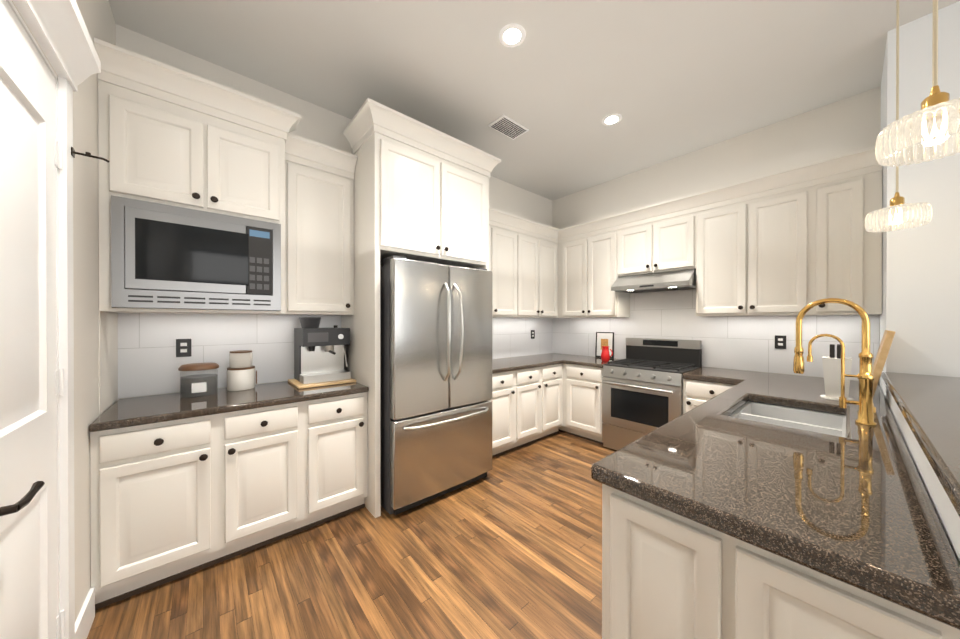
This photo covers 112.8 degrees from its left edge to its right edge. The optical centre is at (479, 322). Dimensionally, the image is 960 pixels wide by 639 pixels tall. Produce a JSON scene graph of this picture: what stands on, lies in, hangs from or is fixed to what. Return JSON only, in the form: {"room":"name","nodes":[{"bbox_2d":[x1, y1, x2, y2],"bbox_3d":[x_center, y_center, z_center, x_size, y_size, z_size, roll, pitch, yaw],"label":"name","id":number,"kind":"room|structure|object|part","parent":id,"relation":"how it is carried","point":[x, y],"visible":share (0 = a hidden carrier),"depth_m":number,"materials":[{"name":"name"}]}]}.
{"room":"kitchen","nodes":[
{"label":"kitchen","id":0,"kind":"room"},
{"bbox_2d":[11,0,116,621],"bbox_3d":[-0.134,-0.211,-0.572,0.120,3.200,6.540,0,0,-41],"label":"wall","id":1,"kind":"structure","parent":0,"point":[98,19],"depth_m":1.45,"materials":[{"name":"paint"}]},
{"bbox_2d":[0,0,64,638],"bbox_3d":[-1.350,0.242,0.957,0.103,2.260,0.614,0,0,-41],"label":"door leaf","id":2,"kind":"structure","parent":1,"relation":"in","point":[31,375],"depth_m":0.99,"materials":[{"name":"paint"}]},
{"bbox_2d":[6,0,100,638],"bbox_3d":[-1.367,0.162,0.934,0.210,2.445,0.794,0,0,-41],"label":"door frame","id":3,"kind":"structure","parent":1,"relation":"attached to","point":[59,31],"depth_m":1.19,"materials":[{"name":"paint"}]},
{"bbox_2d":[75,587,94,638],"bbox_3d":[0.084,1.319,-0.717,0.015,0.140,5.828,0,0,-41],"label":"baseboard","id":4,"kind":"structure","parent":1,"relation":"attached to","point":[84,620],"depth_m":1.40,"materials":[{"name":"paint"}]},
{"bbox_2d":[71,147,109,162],"bbox_3d":[-1.548,-0.662,1.270,0.096,0.030,0.030,0,0,-41],"label":"hook","id":5,"kind":"object","parent":1,"relation":"attached to","point":[87,154],"visible":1,"depth_m":1.26,"materials":[{"name":"black metal"}]},
{"bbox_2d":[98,311,117,413],"bbox_3d":[-2.073,0.204,1.782,0.004,0.525,0.435,0,0,-41],"label":"backsplash","id":6,"kind":"structure","parent":1,"relation":"attached to","point":[108,359],"depth_m":1.75,"materials":[{"name":"tile"}]},
{"bbox_2d":[94,37,301,148],"bbox_3d":[-1.598,-1.309,1.911,0.896,0.160,0.180,0,0,-41],"label":"crown molding","id":7,"kind":"structure","parent":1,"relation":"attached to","point":[128,69],"depth_m":1.81,"materials":[{"name":"paint"}]},
{"bbox_2d":[116,24,551,399],"bbox_3d":[-0.606,-0.224,3.414,4.600,3.200,0.120,0,0,-41],"label":"wall","id":8,"kind":"structure","parent":0,"point":[319,124],"depth_m":2.60,"materials":[{"name":"paint"}]},
{"bbox_2d":[176,339,190,356],"bbox_3d":[-1.987,0.170,2.138,0.076,0.120,0.008,0,0,-41],"label":"electrical outlet","id":9,"kind":"object","parent":8,"relation":"attached to","point":[183,347],"visible":1,"depth_m":2.13,"materials":[{"name":"black plastic"}]},
{"bbox_2d":[98,81,289,228],"bbox_3d":[-1.758,-1.021,2.037,0.816,0.737,0.458,0,0,-41],"label":"upper cabinet","id":10,"kind":"object","parent":8,"relation":"attached to","point":[170,135],"depth_m":1.82,"materials":[{"name":"paint"}]},
{"bbox_2d":[111,195,280,310],"bbox_3d":[-1.725,-0.364,2.014,0.742,0.570,0.432,0,0,-41],"label":"microwave","id":11,"kind":"object","parent":10,"relation":"in","point":[163,256],"visible":1,"depth_m":1.81,"materials":[{"name":"silver metal"}]},
{"bbox_2d":[274,141,356,314],"bbox_3d":[-1.296,-0.681,2.508,0.491,1.240,0.348,0,0,-41],"label":"upper cabinet","id":12,"kind":"object","parent":8,"relation":"attached to","point":[317,249],"depth_m":2.37,"materials":[{"name":"paint"}]},
{"bbox_2d":[118,313,551,398],"bbox_3d":[-0.566,0.109,3.367,4.354,0.705,0.004,0,0,-41],"label":"backsplash","id":13,"kind":"structure","parent":8,"relation":"attached to","point":[150,362],"depth_m":2.26,"materials":[{"name":"tile"}]},
{"bbox_2d":[489,226,520,317],"bbox_3d":[0.027,-0.650,3.644,0.817,1.170,0.348,0,0,-41],"label":"upper cabinet","id":14,"kind":"object","parent":8,"relation":"attached to","point":[504,245],"depth_m":3.65,"materials":[{"name":"paint"}]},
{"bbox_2d":[531,330,534,338],"bbox_3d":[0.743,0.168,4.485,0.076,0.120,0.008,0,0,-41],"label":"electrical outlet","id":15,"kind":"object","parent":8,"relation":"attached to","point":[532,334],"visible":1,"depth_m":4.48,"materials":[{"name":"black plastic"}]},
{"bbox_2d":[521,234,556,317],"bbox_3d":[0.633,-0.651,4.165,0.780,1.170,0.348,0,0,-41],"label":"upper cabinet","id":16,"kind":"object","parent":8,"relation":"attached to","point":[538,256],"depth_m":4.04,"materials":[{"name":"paint"}]},
{"bbox_2d":[87,431,616,638],"bbox_3d":[0.585,1.416,0.223,7.200,0.060,6.800,0,0,-41],"label":"floor","id":17,"kind":"structure","parent":0,"point":[509,546],"depth_m":1.74,"materials":[{"name":"brown wood"}]},
{"bbox_2d":[90,413,221,609],"bbox_3d":[-1.838,0.944,1.863,0.460,0.874,0.628,0,0,-41],"label":"base cabinet","id":18,"kind":"object","parent":17,"relation":"on","point":[172,500],"depth_m":1.62,"materials":[{"name":"paint"}]},
{"bbox_2d":[222,401,305,560],"bbox_3d":[-1.503,0.943,2.151,0.425,0.874,0.628,0,0,-41],"label":"base cabinet","id":19,"kind":"object","parent":17,"relation":"on","point":[264,448],"depth_m":1.92,"materials":[{"name":"paint"}]},
{"bbox_2d":[306,392,367,528],"bbox_3d":[-1.180,0.942,2.429,0.425,0.874,0.628,0,0,-41],"label":"base cabinet","id":20,"kind":"object","parent":17,"relation":"on","point":[336,427],"depth_m":2.19,"materials":[{"name":"paint"}]},
{"bbox_2d":[89,381,368,431],"bbox_3d":[-1.511,0.486,2.133,1.310,0.040,0.643,0,0,-41],"label":"countertop","id":21,"kind":"structure","parent":20,"relation":"on","point":[129,412],"depth_m":1.88,"materials":[{"name":"stone"}]},
{"bbox_2d":[178,363,218,397],"bbox_3d":[-1.814,0.366,2.061,0.200,0.198,0.200,0,0,-41],"label":"jar","id":22,"kind":"object","parent":21,"relation":"on","point":[198,385],"visible":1,"depth_m":2.00,"materials":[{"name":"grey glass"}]},
{"bbox_2d":[227,350,256,390],"bbox_3d":[-1.671,0.332,2.237,0.168,0.265,0.160,0,0,-41],"label":"canisters","id":23,"kind":"object","parent":21,"relation":"on","point":[240,372],"visible":1,"depth_m":2.18,"materials":[{"name":"white ceramic"}]},
{"bbox_2d":[288,378,355,388],"bbox_3d":[-1.236,0.455,2.492,0.400,0.018,0.380,0,0,-41],"label":"board","id":24,"kind":"object","parent":21,"relation":"on","point":[297,384],"visible":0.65,"depth_m":2.36,"materials":[{"name":"brown wood"}]},
{"bbox_2d":[294,317,350,383],"bbox_3d":[-1.225,0.202,2.494,0.330,0.485,0.391,0,0,-41],"label":"espresso machine","id":25,"kind":"object","parent":24,"relation":"on","point":[319,355],"visible":0.98,"depth_m":2.44,"materials":[{"name":"black plastic"}]},
{"bbox_2d":[341,98,500,517],"bbox_3d":[-0.543,-0.062,2.847,1.245,2.880,0.818,0,0,-41],"label":"surround","id":26,"kind":"object","parent":17,"relation":"on","point":[421,191],"visible":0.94,"depth_m":2.43,"materials":[{"name":"paint"}]},
{"bbox_2d":[380,255,491,514],"bbox_3d":[-0.475,0.445,2.785,0.935,1.843,0.908,0,0,-41],"label":"fridge","id":27,"kind":"object","parent":17,"relation":"on","point":[435,380],"visible":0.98,"depth_m":2.40,"materials":[{"name":"grey metal"}]},
{"bbox_3d":[-0.438,0.114,2.379,0.464,1.130,0.080,0,0,-41],"label":"door","id":28,"kind":"part","parent":27,"relation":"part of","materials":[{"name":"silver metal"}]},
{"bbox_3d":[-0.259,0.997,2.535,0.935,0.613,0.080,0,0,-41],"label":"drawer","id":29,"kind":"part","parent":27,"relation":"part of","materials":[{"name":"silver metal"}]},
{"bbox_3d":[-0.081,0.113,2.686,0.464,1.130,0.080,0,0,-41],"label":"door","id":30,"kind":"part","parent":27,"relation":"part of","materials":[{"name":"silver metal"}]},
{"bbox_2d":[491,370,518,457],"bbox_3d":[-0.011,0.939,3.433,0.477,0.874,0.627,0,0,-41],"label":"base cabinet","id":31,"kind":"object","parent":17,"relation":"on","point":[505,385],"depth_m":3.26,"materials":[{"name":"paint"}]},
{"bbox_2d":[519,366,542,447],"bbox_3d":[0.333,0.938,3.729,0.430,0.874,0.627,0,0,-41],"label":"base cabinet","id":32,"kind":"object","parent":17,"relation":"on","point":[532,405],"depth_m":3.53,"materials":[{"name":"paint"}]},
{"bbox_2d":[543,364,562,438],"bbox_3d":[0.661,0.937,4.011,0.436,0.874,0.627,0,0,-41],"label":"base cabinet","id":33,"kind":"object","parent":17,"relation":"on","point":[552,374],"depth_m":3.78,"materials":[{"name":"paint"}]},
{"bbox_2d":[492,353,620,373],"bbox_3d":[0.718,0.481,3.718,1.955,0.040,1.145,0,0,-41],"label":"countertop","id":34,"kind":"structure","parent":33,"relation":"on","point":[515,363],"depth_m":3.77,"materials":[{"name":"stone"}]},
{"bbox_2d":[595,332,613,358],"bbox_3d":[1.625,0.289,4.153,0.033,0.340,0.250,0,0,-41],"label":"picture","id":35,"kind":"object","parent":34,"relation":"on","point":[604,338],"visible":0.88,"depth_m":4.16,"materials":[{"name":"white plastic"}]},
{"bbox_2d":[601,346,612,361],"bbox_3d":[1.507,0.372,3.780,0.098,0.175,0.142,0,0,-41],"label":"pitcher","id":36,"kind":"object","parent":34,"relation":"on","point":[605,356],"visible":1,"depth_m":3.76,"materials":[{"name":"red ceramic"}]},
{"bbox_2d":[563,363,602,444],"bbox_3d":[1.441,0.938,3.893,0.634,0.874,0.466,0,0,-41],"label":"base cabinet","id":37,"kind":"object","parent":17,"relation":"on","point":[582,385],"depth_m":3.70,"materials":[{"name":"paint"}]},
{"bbox_2d":[602,338,701,450],"bbox_3d":[1.802,0.775,3.388,0.687,1.178,0.761,0,0,-41],"label":"range","id":38,"kind":"object","parent":17,"relation":"on","point":[642,389],"visible":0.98,"depth_m":3.30,"materials":[{"name":"silver metal"}]},
{"bbox_2d":[602,401,790,638],"bbox_3d":[1.396,0.953,1.689,2.349,0.858,0.341,0,0,-41],"label":"base cabinet","id":39,"kind":"object","parent":17,"relation":"on","point":[666,574],"depth_m":0.92,"materials":[{"name":"paint"}]},
{"bbox_2d":[683,379,734,413],"bbox_3d":[2.236,0.949,2.968,0.633,0.858,0.434,0,0,-41],"label":"base cabinet","id":40,"kind":"object","parent":17,"relation":"on","point":[695,393],"depth_m":2.83,"materials":[{"name":"paint"}]},
{"bbox_2d":[682,367,754,383],"bbox_3d":[2.232,0.490,2.966,0.638,0.054,0.430,0,0,-41],"label":"countertop","id":41,"kind":"structure","parent":40,"relation":"on","point":[707,374],"depth_m":2.85,"materials":[{"name":"stone"}]},
{"bbox_2d":[591,372,959,629],"bbox_3d":[1.721,0.494,1.767,2.978,0.054,0.718,0,0,-41],"label":"countertop","id":42,"kind":"structure","parent":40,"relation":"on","point":[854,507],"depth_m":0.91,"materials":[{"name":"stone"}]},
{"bbox_2d":[729,401,845,436],"bbox_3d":[1.633,0.625,1.702,0.760,0.201,0.460,0,0,-41],"label":"sink","id":43,"kind":"object","parent":42,"relation":"in","point":[820,422],"visible":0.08,"depth_m":1.84,"materials":[{"name":"white ceramic"}]},
{"bbox_2d":[793,298,876,425],"bbox_3d":[1.731,0.173,1.566,0.098,0.587,0.273,0,0,-41],"label":"faucet","id":44,"kind":"object","parent":42,"relation":"on","point":[865,376],"visible":1,"depth_m":1.49,"materials":[{"name":"gold metal"}]},
{"bbox_2d":[820,344,854,400],"bbox_3d":[2.184,0.301,1.950,0.150,0.330,0.140,0,0,-41],"label":"knife block","id":45,"kind":"object","parent":42,"relation":"on","point":[832,371],"visible":0.81,"depth_m":1.92,"materials":[{"name":"white ceramic"}]},
{"bbox_2d":[872,330,894,396],"bbox_3d":[2.438,0.255,1.949,0.215,0.416,0.112,0,0,-41],"label":"cutting board","id":46,"kind":"object","parent":42,"relation":"on","point":[882,352],"visible":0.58,"depth_m":1.88,"materials":[{"name":"brown wood"}]},
{"bbox_2d":[718,408,959,638],"bbox_3d":[1.618,0.953,1.431,2.349,0.858,0.340,0,0,-41],"label":"base cabinet","id":47,"kind":"object","parent":17,"relation":"on","point":[763,594],"depth_m":0.71,"materials":[{"name":"paint"}]},
{"bbox_2d":[886,386,959,565],"bbox_3d":[1.750,0.868,1.228,2.218,1.030,0.139,0,0,-41],"label":"wall","id":48,"kind":"structure","parent":17,"relation":"on","point":[947,513],"depth_m":0.88,"materials":[{"name":"paint"}]},
{"bbox_2d":[881,372,959,516],"bbox_3d":[1.827,0.332,1.109,2.252,0.040,0.450,0,0,-41],"label":"bar","id":49,"kind":"object","parent":48,"relation":"on","point":[929,406],"visible":0.96,"depth_m":1.06,"materials":[{"name":"stone"}]},
{"bbox_2d":[109,0,959,200],"bbox_3d":[0.585,-1.844,0.213,7.200,0.060,6.800,0,0,-41],"label":"ceiling","id":50,"kind":"structure","parent":0,"point":[666,80],"depth_m":2.22,"materials":[{"name":"paint"}]},
{"bbox_2d":[488,114,528,139],"bbox_3d":[0.269,-1.814,2.974,0.340,0.014,0.200,0,0,-41],"label":"ceiling vent","id":51,"kind":"object","parent":50,"relation":"in","point":[507,126],"visible":1,"depth_m":2.96,"materials":[{"name":"white plastic"}]},
{"bbox_2d":[499,23,525,46],"bbox_3d":[0.204,-1.815,2.022,0.172,0.007,0.172,0,0,-41],"label":"recessed light","id":52,"kind":"object","parent":50,"relation":"in","point":[512,35],"visible":1,"depth_m":2.01,"materials":[{"name":"white plastic"}]},
{"bbox_2d":[602,114,621,125],"bbox_3d":[1.183,-1.817,2.862,0.172,0.007,0.172,0,0,-41],"label":"recessed light","id":53,"kind":"object","parent":50,"relation":"in","point":[613,119],"visible":1,"depth_m":2.85,"materials":[{"name":"white plastic"}]},
{"bbox_2d":[865,0,932,232],"bbox_3d":[2.177,-1.157,1.662,0.214,1.320,0.213,0,0,-41],"label":"pendant lamp","id":54,"kind":"object","parent":50,"relation":"hanging from","point":[898,214],"visible":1,"depth_m":1.65,"materials":[{"name":"clear glass"}]},
{"bbox_2d":[875,0,959,166],"bbox_3d":[1.305,-1.155,0.912,0.214,1.320,0.213,0,0,-41],"label":"pendant lamp","id":55,"kind":"object","parent":50,"relation":"hanging from","point":[929,131],"visible":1,"depth_m":0.91,"materials":[{"name":"clear glass"}]},
{"bbox_2d":[552,86,880,385],"bbox_3d":[2.172,-0.225,3.619,0.120,3.200,3.190,0,0,-41],"label":"wall","id":56,"kind":"structure","parent":0,"point":[847,125],"depth_m":3.09,"materials":[{"name":"paint"}]},
{"bbox_2d":[557,230,629,317],"bbox_3d":[1.438,-0.651,4.109,0.349,1.170,0.830,0,0,-41],"label":"upper cabinet","id":57,"kind":"object","parent":56,"relation":"attached to","point":[586,267],"depth_m":3.94,"materials":[{"name":"paint"}]},
{"bbox_2d":[617,214,696,277],"bbox_3d":[1.963,-0.882,3.498,0.349,0.705,0.780,0,0,-41],"label":"upper cabinet","id":58,"kind":"object","parent":56,"relation":"attached to","point":[670,245],"depth_m":3.34,"materials":[{"name":"paint"}]},
{"bbox_2d":[611,269,695,292],"bbox_3d":[1.905,-0.438,3.449,0.499,0.172,0.760,0,0,-41],"label":"range hood","id":59,"kind":"object","parent":58,"relation":"attached to","point":[671,281],"visible":0.96,"depth_m":3.29,"materials":[{"name":"silver metal"}]},
{"bbox_2d":[489,146,882,241],"bbox_3d":[1.326,-1.152,2.753,1.627,0.160,2.737,0,0,-41],"label":"crown molding","id":60,"kind":"structure","parent":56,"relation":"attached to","point":[854,164],"depth_m":2.95,"materials":[{"name":"paint"}]},
{"bbox_2d":[552,289,878,382],"bbox_3d":[2.087,-0.057,3.623,0.004,1.035,3.063,0,0,-41],"label":"backsplash","id":61,"kind":"structure","parent":56,"relation":"attached to","point":[746,343],"depth_m":3.20,"materials":[{"name":"tile"}]},
{"bbox_2d":[696,190,808,315],"bbox_3d":[2.473,-0.647,2.906,0.349,1.170,0.783,0,0,-41],"label":"upper cabinet","id":62,"kind":"object","parent":56,"relation":"attached to","point":[791,241],"depth_m":2.75,"materials":[{"name":"paint"}]},
{"bbox_2d":[775,335,785,348],"bbox_3d":[2.716,0.178,2.882,0.008,0.120,0.076,0,0,-41],"label":"electrical outlet","id":63,"kind":"object","parent":56,"relation":"attached to","point":[780,342],"visible":1,"depth_m":2.88,"materials":[{"name":"black plastic"}]},
{"bbox_2d":[809,170,881,314],"bbox_3d":[2.840,-0.646,2.478,0.349,1.170,0.344,0,0,-41],"label":"upper cabinet","id":64,"kind":"object","parent":56,"relation":"attached to","point":[845,259],"depth_m":2.37,"materials":[{"name":"paint"}]},
{"bbox_2d":[880,1,959,398],"bbox_3d":[3.950,-0.216,0.914,0.710,3.200,3.470,0,0,-41],"label":"wall","id":65,"kind":"structure","parent":0,"point":[920,315],"depth_m":1.90,"materials":[{"name":"paint"}]}
]}

